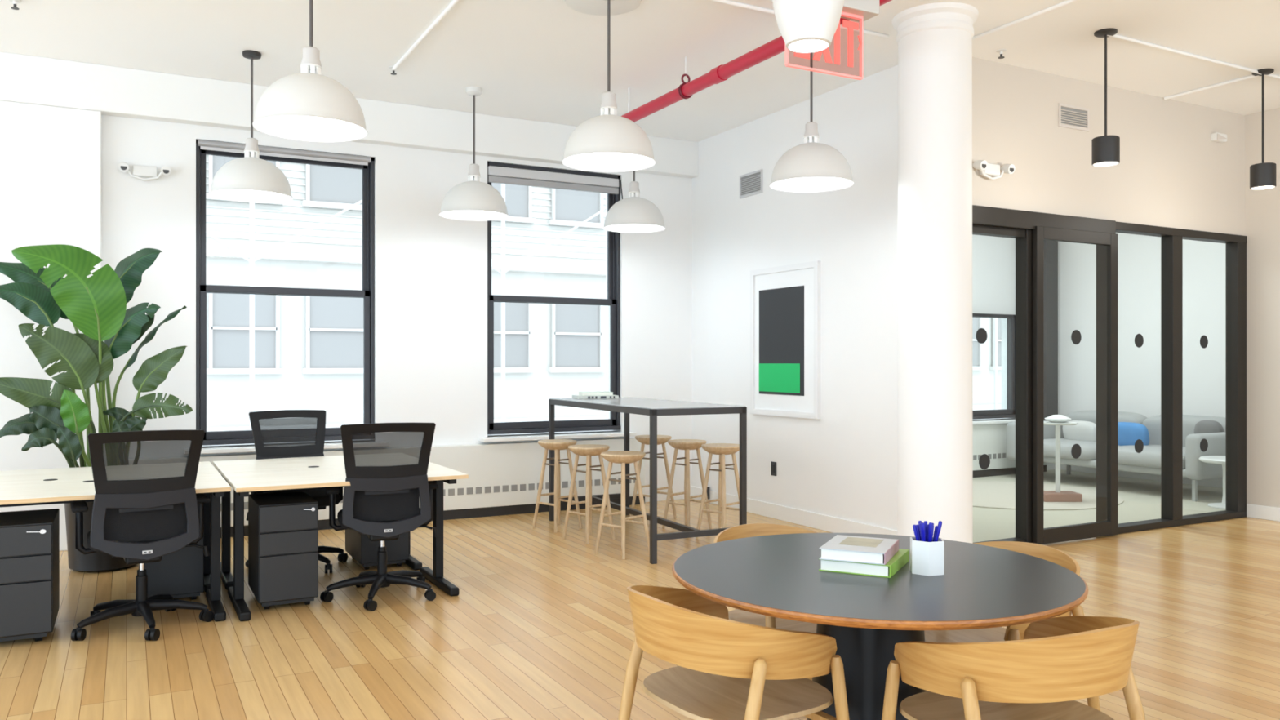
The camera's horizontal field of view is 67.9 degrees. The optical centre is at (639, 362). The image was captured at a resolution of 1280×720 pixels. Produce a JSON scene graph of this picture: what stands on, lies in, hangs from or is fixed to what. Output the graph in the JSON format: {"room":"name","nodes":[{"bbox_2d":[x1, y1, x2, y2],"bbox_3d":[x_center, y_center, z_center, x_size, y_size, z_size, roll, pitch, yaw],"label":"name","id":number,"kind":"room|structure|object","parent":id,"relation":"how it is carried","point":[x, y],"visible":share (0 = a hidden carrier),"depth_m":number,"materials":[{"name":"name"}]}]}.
{"room":"open-plan office","nodes":[
{"label":"open-plan office","id":0,"kind":"room"},
{"bbox_2d":[101,115,1055,502],"bbox_3d":[-1.248,-0.425,9.019,15.370,3.650,0.300,0,0,-28],"label":"wall","id":1,"kind":"structure","parent":0,"point":[431,268],"depth_m":8.46,"materials":[{"name":"paint"}]},
{"bbox_2d":[0,100,101,551],"bbox_3d":[-6.006,-0.250,6.213,4.330,3.300,0.120,0,0,-28],"label":"wall","id":2,"kind":"structure","parent":1,"relation":"attached to","point":[51,156],"depth_m":7.00,"materials":[{"name":"paint"}]},
{"bbox_2d":[118,162,171,181],"bbox_3d":[-3.844,-1.477,7.387,0.362,0.133,0.111,0,0,-28],"label":"emergency light","id":3,"kind":"object","parent":1,"relation":"attached to","point":[139,171],"visible":1,"depth_m":7.39,"materials":[{"name":"white"}]},
{"bbox_2d":[200,442,342,453],"bbox_3d":[-2.897,0.703,7.888,1.598,0.035,0.185,0,0,-28],"label":"sill","id":4,"kind":"structure","parent":1,"relation":"attached to","point":[335,445],"depth_m":7.63,"materials":[{"name":"white paint"}]},
{"bbox_2d":[195,139,374,445],"bbox_3d":[-2.975,-0.562,8.033,1.418,2.455,0.175,0,0,-28],"label":"window","id":5,"kind":"structure","parent":1,"relation":"in","point":[367,292],"depth_m":7.97,"materials":[{"name":"grey metal"}]},
{"bbox_2d":[197,139,370,165],"bbox_3d":[-2.941,-1.748,7.935,1.360,0.076,0.052,0,0,-28],"label":"roller blind","id":6,"kind":"object","parent":5,"relation":"attached to","point":[204,144],"visible":1,"depth_m":7.93,"materials":[{"name":"fabric"}]},
{"bbox_2d":[0,51,697,177],"bbox_3d":[-3.671,-2.075,7.467,9.630,0.350,0.130,0,0,-28],"label":"ceiling beam","id":7,"kind":"structure","parent":1,"relation":"attached to","point":[111,91],"depth_m":7.62,"materials":[{"name":"white paint"}]},
{"bbox_2d":[487,161,620,434],"bbox_3d":[-0.842,-0.598,9.184,1.390,2.525,0.175,0,0,-28],"label":"window","id":8,"kind":"structure","parent":1,"relation":"in","point":[613,300],"depth_m":9.24,"materials":[{"name":"grey metal"}]},
{"bbox_2d":[488,165,622,199],"bbox_3d":[-0.787,-1.606,9.094,1.381,0.418,0.066,0,0,-28],"label":"roller blind","id":9,"kind":"object","parent":8,"relation":"attached to","point":[500,175],"visible":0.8,"depth_m":9.06,"materials":[{"name":"grey"}]},
{"bbox_2d":[478,431,636,442],"bbox_3d":[-0.764,0.703,9.039,1.570,0.035,0.185,0,0,-28],"label":"sill","id":10,"kind":"structure","parent":1,"relation":"attached to","point":[587,435],"depth_m":8.95,"materials":[{"name":"white paint"}]},
{"bbox_2d":[972,313,1015,419],"bbox_3d":[4.183,-0.560,11.896,1.420,2.520,0.175,0,0,-28],"label":"window","id":11,"kind":"structure","parent":1,"relation":"in","point":[1010,412],"depth_m":12.16,"materials":[{"name":"grey"}]},
{"bbox_2d":[972,418,1015,425],"bbox_3d":[4.261,0.738,11.750,1.600,0.035,0.185,0,0,-28],"label":"sill","id":12,"kind":"structure","parent":1,"relation":"attached to","point":[995,421],"depth_m":11.73,"materials":[{"name":"white paint"}]},
{"bbox_2d":[972,234,1015,315],"bbox_3d":[4.232,-1.206,11.805,1.380,1.192,0.044,0,0,-28],"label":"roller blind","id":13,"kind":"object","parent":1,"relation":"attached to","point":[993,258],"visible":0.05,"depth_m":11.93,"materials":[{"name":"fabric"}]},
{"bbox_2d":[1043,240,1057,420],"bbox_3d":[5.322,-0.455,12.354,0.220,2.390,0.070,0,0,-28],"label":"trim","id":14,"kind":"structure","parent":1,"relation":"attached to","point":[1050,248],"depth_m":12.31,"materials":[{"name":"grey"}]},
{"bbox_2d":[0,469,1279,719],"bbox_3d":[1.802,1.450,3.347,15.350,0.100,13.180,0,0,-28],"label":"floor","id":15,"kind":"structure","parent":0,"point":[539,625],"depth_m":4.93,"materials":[{"name":"brown wood"}]},
{"bbox_2d":[0,508,59,641],"bbox_3d":[-3.234,1.100,4.877,0.410,0.600,0.564,0,0,-28],"label":"drawer pedestal","id":16,"kind":"object","parent":15,"relation":"on","point":[29,540],"visible":1,"depth_m":4.71,"materials":[{"name":"black metal"}]},
{"bbox_2d":[0,244,192,572],"bbox_3d":[-3.722,0.308,6.440,1.384,2.184,0.702,0,0,-16],"label":"potted plant","id":17,"kind":"object","parent":15,"relation":"on","point":[95,305],"visible":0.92,"depth_m":6.25,"materials":[{"name":"green plant"}]},
{"bbox_2d":[0,461,219,591],"bbox_3d":[-3.421,1.034,5.745,1.555,0.732,0.782,0,0,-28],"label":"desk","id":18,"kind":"object","parent":15,"relation":"on","point":[42,475],"visible":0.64,"depth_m":5.82,"materials":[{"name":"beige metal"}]},
{"bbox_2d":[0,473,231,622],"bbox_3d":[-3.061,1.034,5.077,1.555,0.732,0.726,0,0,-28],"label":"desk","id":19,"kind":"object","parent":15,"relation":"on","point":[63,491],"visible":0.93,"depth_m":5.20,"materials":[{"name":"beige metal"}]},
{"bbox_2d":[8,501,93,506],"bbox_3d":[-3.186,0.738,5.309,1.315,0.075,0.144,0,0,-28],"label":"cable tray","id":20,"kind":"object","parent":19,"relation":"on","point":[91,501],"depth_m":5.18,"materials":[{"name":"black metal"}]},
{"bbox_2d":[70,429,213,640],"bbox_3d":[-2.620,0.869,5.024,0.669,1.060,0.669,0,0,-32],"label":"office chair","id":21,"kind":"object","parent":15,"relation":"on","point":[145,495],"visible":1,"depth_m":4.83,"materials":[{"name":"black plastic"}]},
{"bbox_2d":[144,503,204,599],"bbox_3d":[-2.838,1.100,5.766,0.320,0.600,0.564,0,0,-28],"label":"drawer pedestal","id":22,"kind":"object","parent":15,"relation":"on","point":[180,573],"visible":0.34,"depth_m":5.53,"materials":[{"name":"black"}]},
{"bbox_2d":[248,491,318,609],"bbox_3d":[-2.107,1.100,5.610,0.320,0.600,0.564,0,0,-28],"label":"drawer pedestal","id":23,"kind":"object","parent":15,"relation":"on","point":[283,526],"visible":0.99,"depth_m":5.40,"materials":[{"name":"black metal"}]},
{"bbox_2d":[244,409,347,573],"bbox_3d":[-2.341,0.869,6.529,0.675,1.060,0.687,0,0,-31],"label":"office chair","id":24,"kind":"object","parent":15,"relation":"on","point":[286,435],"visible":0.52,"depth_m":6.71,"materials":[{"name":"black plastic"}]},
{"bbox_2d":[213,455,431,590],"bbox_3d":[-2.154,1.034,6.429,1.285,0.732,0.782,0,0,-28],"label":"desk","id":25,"kind":"object","parent":15,"relation":"on","point":[332,461],"visible":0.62,"depth_m":6.15,"materials":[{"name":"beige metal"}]},
{"bbox_2d":[222,462,468,621],"bbox_3d":[-1.779,1.034,5.735,1.285,0.732,0.786,0,0,-28],"label":"desk","id":26,"kind":"object","parent":15,"relation":"on","point":[242,483],"visible":0.77,"depth_m":5.59,"materials":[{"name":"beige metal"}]},
{"bbox_2d":[345,528,408,569],"bbox_3d":[-1.860,1.100,6.691,0.320,0.600,0.564,0,0,-28],"label":"drawer pedestal","id":27,"kind":"object","parent":15,"relation":"on","point":[360,547],"visible":0.38,"depth_m":6.47,"materials":[{"name":"black"}]},
{"bbox_2d":[320,422,439,611],"bbox_3d":[-1.548,0.869,5.669,0.679,1.060,0.706,0,0,-21],"label":"office chair","id":28,"kind":"object","parent":15,"relation":"on","point":[386,473],"visible":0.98,"depth_m":5.45,"materials":[{"name":"black plastic"}]},
{"bbox_2d":[199,437,644,537],"bbox_3d":[-2.007,1.073,8.373,4.620,0.655,0.113,0,0,-28],"label":"radiator cover","id":29,"kind":"object","parent":15,"relation":"on","point":[504,478],"visible":0.32,"depth_m":8.72,"materials":[{"name":"white metal"}]},
{"bbox_2d":[220,476,635,511],"bbox_3d":[-1.982,1.155,8.326,4.478,0.060,0.007,0,0,-28],"label":"grille","id":30,"kind":"object","parent":29,"relation":"attached to","point":[523,486],"depth_m":8.74,"materials":[{"name":"grey metal"}]},
{"bbox_2d":[532,439,582,533],"bbox_3d":[-0.698,1.031,8.032,0.332,0.742,0.332,0,0,44],"label":"bar stool","id":31,"kind":"object","parent":15,"relation":"on","point":[557,445],"visible":0.98,"depth_m":8.02,"materials":[{"name":"brown wood"}]},
{"bbox_2d":[562,444,615,544],"bbox_3d":[-0.405,1.031,7.531,0.332,0.742,0.332,0,0,-44],"label":"bar stool","id":32,"kind":"object","parent":15,"relation":"on","point":[588,451],"visible":0.98,"depth_m":7.52,"materials":[{"name":"brown wood"}]},
{"bbox_2d":[594,450,649,559],"bbox_3d":[-0.123,1.031,6.967,0.332,0.742,0.332,0,0,43],"label":"bar stool","id":33,"kind":"object","parent":15,"relation":"on","point":[623,457],"visible":0.98,"depth_m":6.95,"materials":[{"name":"brown wood"}]},
{"bbox_2d":[548,396,746,564],"bbox_3d":[-0.014,0.858,7.694,0.774,1.084,2.040,0,0,-26],"label":"table","id":34,"kind":"object","parent":15,"relation":"on","point":[653,408],"visible":0.86,"depth_m":6.94,"materials":[{"name":"grey metal"}]},
{"bbox_2d":[572,395,618,399],"bbox_3d":[-0.395,0.300,8.376,0.360,0.029,0.262,0,0,-16],"label":"book","id":35,"kind":"object","parent":34,"relation":"on","point":[577,397],"visible":0.94,"depth_m":8.26,"materials":[{"name":"grey paper"}]},
{"bbox_2d":[577,391,613,395],"bbox_3d":[-0.391,0.272,8.391,0.275,0.027,0.215,0,0,-12],"label":"book","id":36,"kind":"object","parent":35,"relation":"on","point":[583,393],"visible":1,"depth_m":8.30,"materials":[{"name":"white paper"}]},
{"bbox_2d":[630,435,676,518],"bbox_3d":[0.119,1.031,8.541,0.332,0.742,0.332,0,0,41],"label":"bar stool","id":37,"kind":"object","parent":15,"relation":"on","point":[643,439],"visible":0.56,"depth_m":8.52,"materials":[{"name":"brown wood"}]},
{"bbox_2d":[662,439,711,528],"bbox_3d":[0.398,1.031,8.044,0.332,0.742,0.332,0,0,44],"label":"bar stool","id":38,"kind":"object","parent":15,"relation":"on","point":[686,445],"visible":0.89,"depth_m":8.03,"materials":[{"name":"brown wood"}]},
{"bbox_2d":[697,443,739,537],"bbox_3d":[0.657,1.031,7.627,0.332,0.742,0.332,0,0,44],"label":"bar stool","id":39,"kind":"object","parent":15,"relation":"on","point":[721,449],"visible":0.82,"depth_m":7.61,"materials":[{"name":"brown wood"}]},
{"bbox_2d":[617,585,848,719],"bbox_3d":[0.253,1.034,2.865,0.575,0.738,0.634,0,0,-33],"label":"wooden armchair","id":40,"kind":"object","parent":15,"relation":"on","point":[727,669],"visible":0.98,"depth_m":2.71,"materials":[{"name":"brown wood"}]},
{"bbox_2d":[713,523,817,680],"bbox_3d":[0.585,1.034,3.688,0.634,0.738,0.575,0,0,-31],"label":"wooden armchair","id":41,"kind":"object","parent":15,"relation":"on","point":[744,531],"visible":0.23,"depth_m":3.78,"materials":[{"name":"brown wood"}]},
{"bbox_2d":[671,533,1088,719],"bbox_3d":[0.745,1.032,3.084,1.282,0.735,1.282,0,0,-28],"label":"round table","id":42,"kind":"object","parent":15,"relation":"on","point":[980,586],"visible":0.9,"depth_m":2.90,"materials":[{"name":"black"}]},
{"bbox_2d":[818,548,909,577],"bbox_3d":[0.738,0.646,3.119,0.228,0.038,0.285,0,0,27],"label":"book","id":43,"kind":"object","parent":42,"relation":"on","point":[901,557],"visible":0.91,"depth_m":3.00,"materials":[{"name":"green paper"}]},
{"bbox_2d":[818,534,898,564],"bbox_3d":[0.718,0.608,3.104,0.208,0.037,0.255,0,0,24],"label":"book","id":44,"kind":"object","parent":43,"relation":"on","point":[871,550],"visible":1,"depth_m":3.03,"materials":[{"name":"white paper"}]},
{"bbox_2d":[838,537,883,546],"bbox_3d":[0.729,0.590,3.132,0.120,0.001,0.140,0,0,24],"label":"picture","id":45,"kind":"object","parent":44,"relation":"on","point":[844,541],"depth_m":3.12},
{"bbox_2d":[910,536,943,576],"bbox_3d":[0.910,0.613,3.019,0.112,0.105,0.097,0,0,-20],"label":"pen cup","id":46,"kind":"object","parent":42,"relation":"on","point":[926,558],"visible":0.93,"depth_m":2.98,"materials":[{"name":"white"}]},
{"bbox_2d":[933,520,942,542],"bbox_3d":[0.932,0.578,3.004,0.044,0.159,0.011,0,0,37],"label":"pen","id":47,"kind":"object","parent":46,"relation":"in","point":[940,523],"visible":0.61,"depth_m":2.99,"materials":[{"name":"blue"}]},
{"bbox_2d":[972,423,1046,477],"bbox_3d":[2.939,1.073,11.042,5.140,0.655,0.113,0,0,-28],"label":"radiator cover","id":48,"kind":"object","parent":15,"relation":"on","point":[990,440],"visible":0.09,"depth_m":11.74,"materials":[{"name":"white paint"}]},
{"bbox_2d":[973,453,1005,460],"bbox_3d":[2.959,1.155,10.992,4.988,0.060,0.007,0,0,-28],"label":"grille","id":49,"kind":"object","parent":48,"relation":"attached to","point":[993,456],"depth_m":11.74,"materials":[{"name":"grey"}]},
{"bbox_2d":[924,541,1100,711],"bbox_3d":[1.223,1.034,3.353,0.575,0.738,0.634,0,0,-31],"label":"wooden armchair","id":50,"kind":"object","parent":15,"relation":"on","point":[1012,633],"visible":0.08,"depth_m":3.46,"materials":[{"name":"brown wood"}]},
{"bbox_2d":[881,615,1145,719],"bbox_3d":[1.046,1.034,2.629,0.634,0.738,0.575,0,0,-26],"label":"wooden armchair","id":51,"kind":"object","parent":15,"relation":"on","point":[1058,662],"visible":1,"depth_m":2.43,"materials":[{"name":"brown wood"}]},
{"bbox_2d":[973,480,1124,510],"bbox_3d":[3.913,1.396,10.122,2.200,0.010,2.200,0,0,-28],"label":"rug","id":52,"kind":"object","parent":15,"relation":"on","point":[986,494],"visible":0.38,"depth_m":9.87,"materials":[{"name":"beige carpet"}]},
{"bbox_2d":[1043,421,1082,502],"bbox_3d":[4.232,1.001,9.635,0.380,0.792,0.370,0,0,0],"label":"side table","id":53,"kind":"object","parent":52,"relation":"on","point":[1057,495],"visible":0.74,"depth_m":9.54,"materials":[{"name":"white"}]},
{"bbox_2d":[1044,414,1071,422],"bbox_3d":[4.232,0.565,9.635,0.250,0.080,0.250,0,0,-28],"label":"bowl","id":54,"kind":"object","parent":53,"relation":"on","point":[1054,418],"visible":1,"depth_m":9.56,"materials":[{"name":"white"}]},
{"bbox_2d":[972,204,1247,542],"bbox_3d":[3.862,0.125,7.794,3.700,2.550,0.150,0,0,-28],"label":"glass partition","id":55,"kind":"object","parent":15,"relation":"on","point":[1019,224],"visible":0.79,"depth_m":8.13,"materials":[{"name":"black"}]},
{"bbox_2d":[1032,226,1118,544],"bbox_3d":[3.430,0.174,7.478,0.960,2.428,0.045,0,0,-28],"label":"door","id":56,"kind":"structure","parent":55,"relation":"attached to","point":[1041,535],"depth_m":7.47,"materials":[{"name":"black metal"}]},
{"bbox_2d":[1006,410,1225,501],"bbox_3d":[5.496,0.992,10.800,1.150,0.816,2.400,0,0,-28],"label":"sofa","id":57,"kind":"object","parent":15,"relation":"on","point":[1148,460],"visible":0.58,"depth_m":10.38,"materials":[{"name":"grey"}]},
{"bbox_2d":[1062,420,1096,441],"bbox_3d":[5.241,0.830,11.304,0.177,0.282,0.460,0,0,-29],"label":"cushion","id":58,"kind":"object","parent":57,"relation":"on","point":[1083,430],"visible":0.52,"depth_m":11.22,"materials":[{"name":"white fabric"}]},
{"bbox_2d":[1043,438,1119,460],"bbox_3d":[5.176,1.015,11.213,0.980,0.190,1.030,0,0,-28],"label":"seat cushion","id":59,"kind":"object","parent":57,"relation":"on","point":[1088,448],"depth_m":10.86,"materials":[{"name":"fabric"}]},
{"bbox_2d":[1066,410,1146,424],"bbox_3d":[5.608,0.800,11.445,0.320,0.420,1.030,-8,4,-28],"label":"cushion","id":60,"kind":"object","parent":57,"relation":"on","point":[1084,415],"depth_m":11.39,"materials":[{"name":"fabric"}]},
{"bbox_2d":[1118,422,1149,445],"bbox_3d":[5.526,0.825,10.776,0.182,0.302,0.460,0,0,-35],"label":"cushion","id":61,"kind":"object","parent":57,"relation":"on","point":[1129,433],"visible":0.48,"depth_m":10.66,"materials":[{"name":"fabric"}]},
{"bbox_2d":[1118,444,1185,468],"bbox_3d":[5.665,1.015,10.306,0.980,0.190,1.030,0,0,-28],"label":"seat cushion","id":62,"kind":"object","parent":57,"relation":"on","point":[1150,455],"depth_m":10.08,"materials":[{"name":"fabric"}]},
{"bbox_2d":[1142,414,1225,446],"bbox_3d":[6.097,0.800,10.539,0.320,0.420,1.030,-8,4,-28],"label":"cushion","id":63,"kind":"object","parent":57,"relation":"on","point":[1153,424],"depth_m":10.49,"materials":[{"name":"fabric"}]},
{"bbox_2d":[1194,420,1223,433],"bbox_3d":[6.048,0.780,10.104,0.188,0.339,0.280,0,0,-33],"label":"cushion","id":64,"kind":"object","parent":57,"relation":"on","point":[1202,426],"visible":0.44,"depth_m":10.04,"materials":[{"name":"grey fabric"}]},
{"bbox_2d":[1199,455,1225,509],"bbox_3d":[5.726,1.163,9.226,0.530,0.475,0.530,0,0,-28],"label":"side table","id":65,"kind":"object","parent":15,"relation":"on","point":[1219,460],"visible":0.34,"depth_m":9.21,"materials":[{"name":"white"}]},
{"bbox_2d":[0,0,1279,142],"bbox_3d":[1.811,-2.350,3.352,15.370,0.200,13.180,0,0,-28],"label":"ceiling","id":66,"kind":"structure","parent":0,"point":[539,60],"depth_m":6.76,"materials":[{"name":"paint"}]},
{"bbox_2d":[208,49,293,203],"bbox_3d":[-2.819,-1.728,6.910,0.564,1.044,0.564,0,0,-28],"label":"pendant lamp","id":67,"kind":"object","parent":66,"relation":"hanging from","point":[250,178],"visible":1,"depth_m":6.79,"materials":[{"name":"white"}]},
{"bbox_2d":[244,137,259,151],"bbox_3d":[-2.819,-1.581,6.910,0.104,0.098,0.104,0,0,-28],"label":"socket","id":68,"kind":"object","parent":67,"relation":"attached to","point":[251,144],"depth_m":6.87,"materials":[{"name":"grey"}]},
{"bbox_2d":[252,0,368,142],"bbox_3d":[-1.702,-1.728,4.922,0.564,1.044,0.564,0,0,-28],"label":"pendant lamp","id":69,"kind":"object","parent":66,"relation":"hanging from","point":[308,105],"visible":1,"depth_m":4.81,"materials":[{"name":"white metal"}]},
{"bbox_2d":[300,46,321,66],"bbox_3d":[-1.702,-1.581,4.922,0.104,0.098,0.104,0,0,-28],"label":"socket","id":70,"kind":"object","parent":69,"relation":"attached to","point":[311,55],"depth_m":4.88,"materials":[{"name":"grey"}]},
{"bbox_2d":[392,0,459,70],"bbox_3d":[0.569,-2.236,2.716,0.028,0.027,10.240,0,0,-28],"label":"conduit","id":71,"kind":"object","parent":66,"relation":"attached to","point":[451,6],"visible":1,"depth_m":6.42,"materials":[{"name":"metal"}]},
{"bbox_2d":[439,86,508,221],"bbox_3d":[-1.362,-1.728,7.810,0.564,1.044,0.564,0,0,-28],"label":"pendant lamp","id":72,"kind":"object","parent":66,"relation":"hanging from","point":[473,199],"visible":1,"depth_m":7.68,"materials":[{"name":"white"}]},
{"bbox_2d":[467,164,480,176],"bbox_3d":[-1.362,-1.581,7.810,0.104,0.098,0.104,0,0,-28],"label":"socket","id":73,"kind":"object","parent":72,"relation":"attached to","point":[473,169],"depth_m":7.77,"materials":[{"name":"grey"}]},
{"bbox_2d":[564,0,641,15],"bbox_3d":[-0.229,-2.238,5.899,0.480,0.024,0.480,0,0,-28],"label":"ceiling disc","id":74,"kind":"object","parent":66,"relation":"attached to","point":[597,7],"visible":0.97,"depth_m":5.95,"materials":[{"name":"white"}]},
{"bbox_2d":[561,0,655,172],"bbox_3d":[-0.188,-1.728,5.739,0.564,1.044,0.564,0,0,-28],"label":"pendant lamp","id":75,"kind":"object","parent":66,"relation":"hanging from","point":[607,142],"visible":1,"depth_m":5.61,"materials":[{"name":"white"}]},
{"bbox_2d":[600,91,617,108],"bbox_3d":[-0.188,-1.581,5.739,0.104,0.098,0.104,0,0,-28],"label":"socket","id":76,"kind":"object","parent":75,"relation":"attached to","point":[608,98],"depth_m":5.70,"materials":[{"name":"grey"}]},
{"bbox_2d":[603,111,665,232],"bbox_3d":[-0.052,-1.728,8.562,0.564,1.044,0.564,0,0,-28],"label":"pendant lamp","id":77,"kind":"object","parent":66,"relation":"hanging from","point":[632,214],"visible":0.95,"depth_m":8.40,"materials":[{"name":"white"}]},
{"bbox_2d":[628,181,639,191],"bbox_3d":[-0.052,-1.581,8.562,0.104,0.098,0.104,0,0,-28],"label":"socket","id":78,"kind":"object","parent":77,"relation":"attached to","point":[633,185],"depth_m":8.53,"materials":[{"name":"grey"}]},
{"bbox_2d":[621,0,892,122],"bbox_3d":[2.350,-2.096,3.268,0.116,0.308,10.520,0,0,-28],"label":"pipe","id":79,"kind":"object","parent":66,"relation":"hanging from","point":[722,73],"visible":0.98,"depth_m":6.65,"materials":[{"name":"red"}]},
{"bbox_2d":[707,0,888,38],"bbox_3d":[0.646,-2.237,5.962,2.400,0.025,0.026,0,0,-28],"label":"conduit","id":80,"kind":"object","parent":66,"relation":"attached to","point":[724,2],"visible":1,"depth_m":6.02,"materials":[{"name":"metal"}]},
{"bbox_2d":[772,0,844,53],"bbox_3d":[0.514,-1.607,2.902,0.216,1.285,0.216,0,0,-28],"label":"pendant lamp","id":81,"kind":"object","parent":66,"relation":"hanging from","point":[805,26],"visible":1,"depth_m":2.84,"materials":[{"name":"white"}]},
{"bbox_2d":[788,40,827,48],"bbox_3d":[0.514,-0.979,2.902,0.128,0.004,0.128,0,0,-28],"label":"diffuser","id":82,"kind":"object","parent":81,"relation":"attached to","point":[793,44],"depth_m":2.92,"materials":[{"name":"white"}]},
{"bbox_2d":[769,52,853,192],"bbox_3d":[1.163,-1.728,6.457,0.564,1.044,0.564,0,0,-28],"label":"pendant lamp","id":83,"kind":"object","parent":66,"relation":"hanging from","point":[811,166],"visible":0.95,"depth_m":6.31,"materials":[{"name":"white"}]},
{"bbox_2d":[804,121,818,136],"bbox_3d":[1.163,-1.581,6.457,0.104,0.098,0.104,0,0,-28],"label":"socket","id":84,"kind":"object","parent":83,"relation":"attached to","point":[811,127],"depth_m":6.42,"materials":[{"name":"grey"}]},
{"bbox_2d":[771,0,879,79],"bbox_3d":[0.667,-1.643,3.405,0.415,1.214,0.120,0,0,-28],"label":"exit sign","id":85,"kind":"object","parent":66,"relation":"hanging from","point":[860,11],"visible":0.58,"depth_m":3.43,"materials":[{"name":"red"}]},
{"bbox_2d":[972,0,1078,40],"bbox_3d":[2.597,-2.241,6.032,0.024,0.023,1.750,0,0,-28],"label":"conduit","id":86,"kind":"object","parent":66,"relation":"attached to","point":[1066,2],"visible":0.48,"depth_m":6.19,"materials":[{"name":"metal"}]},
{"bbox_2d":[1091,27,1119,166],"bbox_3d":[3.167,-1.800,6.470,0.172,0.900,0.172,0,0,-28],"label":"lamp","id":87,"kind":"object","parent":66,"relation":"hanging from","point":[1105,149],"visible":1,"depth_m":6.42,"materials":[{"name":"grey"}]},
{"bbox_2d":[1106,34,1279,79],"bbox_3d":[4.518,-2.238,7.199,3.070,0.023,0.024,0,0,-28],"label":"conduit","id":88,"kind":"object","parent":66,"relation":"attached to","point":[1116,36],"visible":1,"depth_m":6.90,"materials":[{"name":"metal"}]},
{"bbox_2d":[1164,75,1259,100],"bbox_3d":[4.627,-2.237,7.724,0.026,0.025,0.760,0,0,-28],"label":"conduit","id":89,"kind":"object","parent":66,"relation":"attached to","point":[1249,77],"visible":1,"depth_m":7.71,"materials":[{"name":"metal"}]},
{"bbox_2d":[1249,68,1276,190],"bbox_3d":[4.809,-1.800,7.345,0.172,0.900,0.172,0,0,-28],"label":"lamp","id":90,"kind":"object","parent":66,"relation":"hanging from","point":[1263,175],"visible":0.99,"depth_m":7.30,"materials":[{"name":"grey"}]},
{"bbox_2d":[690,65,897,535],"bbox_3d":[1.384,-0.425,8.348,0.136,3.650,3.380,0,0,-28],"label":"wall","id":91,"kind":"structure","parent":0,"point":[842,464],"depth_m":8.00,"materials":[{"name":"paint"}]},
{"bbox_2d":[739,168,762,198],"bbox_3d":[1.034,-1.665,8.873,0.014,0.215,0.360,0,0,-28],"label":"air vent","id":92,"kind":"object","parent":91,"relation":"in","point":[750,184],"visible":1,"depth_m":8.87,"materials":[{"name":"grey"}]},
{"bbox_2d":[770,461,776,475],"bbox_3d":[1.202,0.955,8.564,0.011,0.125,0.078,0,0,-28],"label":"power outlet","id":93,"kind":"object","parent":91,"relation":"attached to","point":[773,464],"visible":1,"depth_m":8.56,"materials":[{"name":"grey"}]},
{"bbox_2d":[750,260,820,419],"bbox_3d":[1.270,-0.190,8.412,0.035,1.330,0.980,0,0,-28],"label":"framed picture","id":94,"kind":"object","parent":91,"relation":"attached to","point":[785,300],"visible":1,"depth_m":8.38,"materials":[{"name":"white"}]},
{"bbox_2d":[759,285,804,395],"bbox_3d":[1.251,-0.189,8.451,0.005,0.947,0.657,0,0,-28],"label":"print","id":95,"kind":"object","parent":94,"relation":"attached to","point":[781,308],"depth_m":8.44,"materials":[{"name":"black"}]},
{"bbox_2d":[892,2,978,543],"bbox_3d":[1.923,-0.425,6.208,0.540,3.650,0.540,0,0,-28],"label":"column","id":96,"kind":"structure","parent":0,"point":[934,41],"depth_m":6.01,"materials":[{"name":"paint"}]},
{"bbox_2d":[972,57,1244,235],"bbox_3d":[3.846,-1.700,7.825,3.700,1.100,0.120,0,0,-28],"label":"wall","id":97,"kind":"structure","parent":0,"point":[1170,172],"depth_m":7.71,"materials":[{"name":"paint"}]},
{"bbox_2d":[973,160,1015,179],"bbox_3d":[2.606,-1.417,7.026,0.362,0.133,0.111,0,0,-28],"label":"emergency light","id":98,"kind":"object","parent":97,"relation":"attached to","point":[987,170],"visible":1,"depth_m":7.03,"materials":[{"name":"white"}]},
{"bbox_2d":[1057,102,1089,131],"bbox_3d":[3.433,-1.940,7.527,0.360,0.180,0.014,0,0,-28],"label":"air vent","id":99,"kind":"object","parent":97,"relation":"in","point":[1072,117],"visible":1,"depth_m":7.52,"materials":[{"name":"grey"}]},
{"bbox_2d":[1210,132,1226,142],"bbox_3d":[5.121,-1.990,8.409,0.160,0.070,0.066,0,0,-28],"label":"sensor","id":100,"kind":"object","parent":97,"relation":"attached to","point":[1216,137],"visible":1,"depth_m":8.38,"materials":[{"name":"white"}]},
{"bbox_2d":[1057,232,1225,488],"bbox_3d":[5.597,-0.425,10.622,1.800,3.650,3.380,0,0,-28],"label":"wall","id":101,"kind":"structure","parent":0,"point":[1139,255],"depth_m":11.45,"materials":[{"name":"paint"}]},
{"bbox_2d":[1244,107,1279,507],"bbox_3d":[7.782,-0.425,4.551,0.120,3.650,9.620,0,0,-28],"label":"wall","id":102,"kind":"structure","parent":0,"point":[1262,206],"depth_m":8.51,"materials":[{"name":"paint"}]},
{"bbox_2d":[1246,503,1279,521],"bbox_3d":[7.756,1.340,4.457,0.016,0.120,9.480,0,0,-28],"label":"baseboard","id":103,"kind":"structure","parent":102,"relation":"attached to","point":[1260,512],"depth_m":8.50,"materials":[{"name":"white paint"}]},
{"label":"outside","id":104,"kind":"structure","parent":0,"visible":0},
{"bbox_3d":[-2.757,7.550,26.169,80.000,0.300,31.320,0,0,-28],"label":"ground","id":105,"kind":"structure","parent":104,"visible":0},
{"bbox_2d":[205,183,997,430],"bbox_3d":[1.232,-2.600,19.091,29.480,20.000,0.112,0,0,-28],"label":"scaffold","id":106,"kind":"object","parent":105,"relation":"on","point":[251,260],"visible":0.06,"depth_m":17.05,"materials":[{"name":"white"}]},
{"bbox_2d":[205,155,1001,431],"bbox_3d":[0.004,-6.600,21.052,48.000,28.000,0.950,0,0,-28],"label":"building","id":107,"kind":"structure","parent":105,"relation":"on","point":[308,350],"depth_m":17.71,"materials":[{"name":"grey"}]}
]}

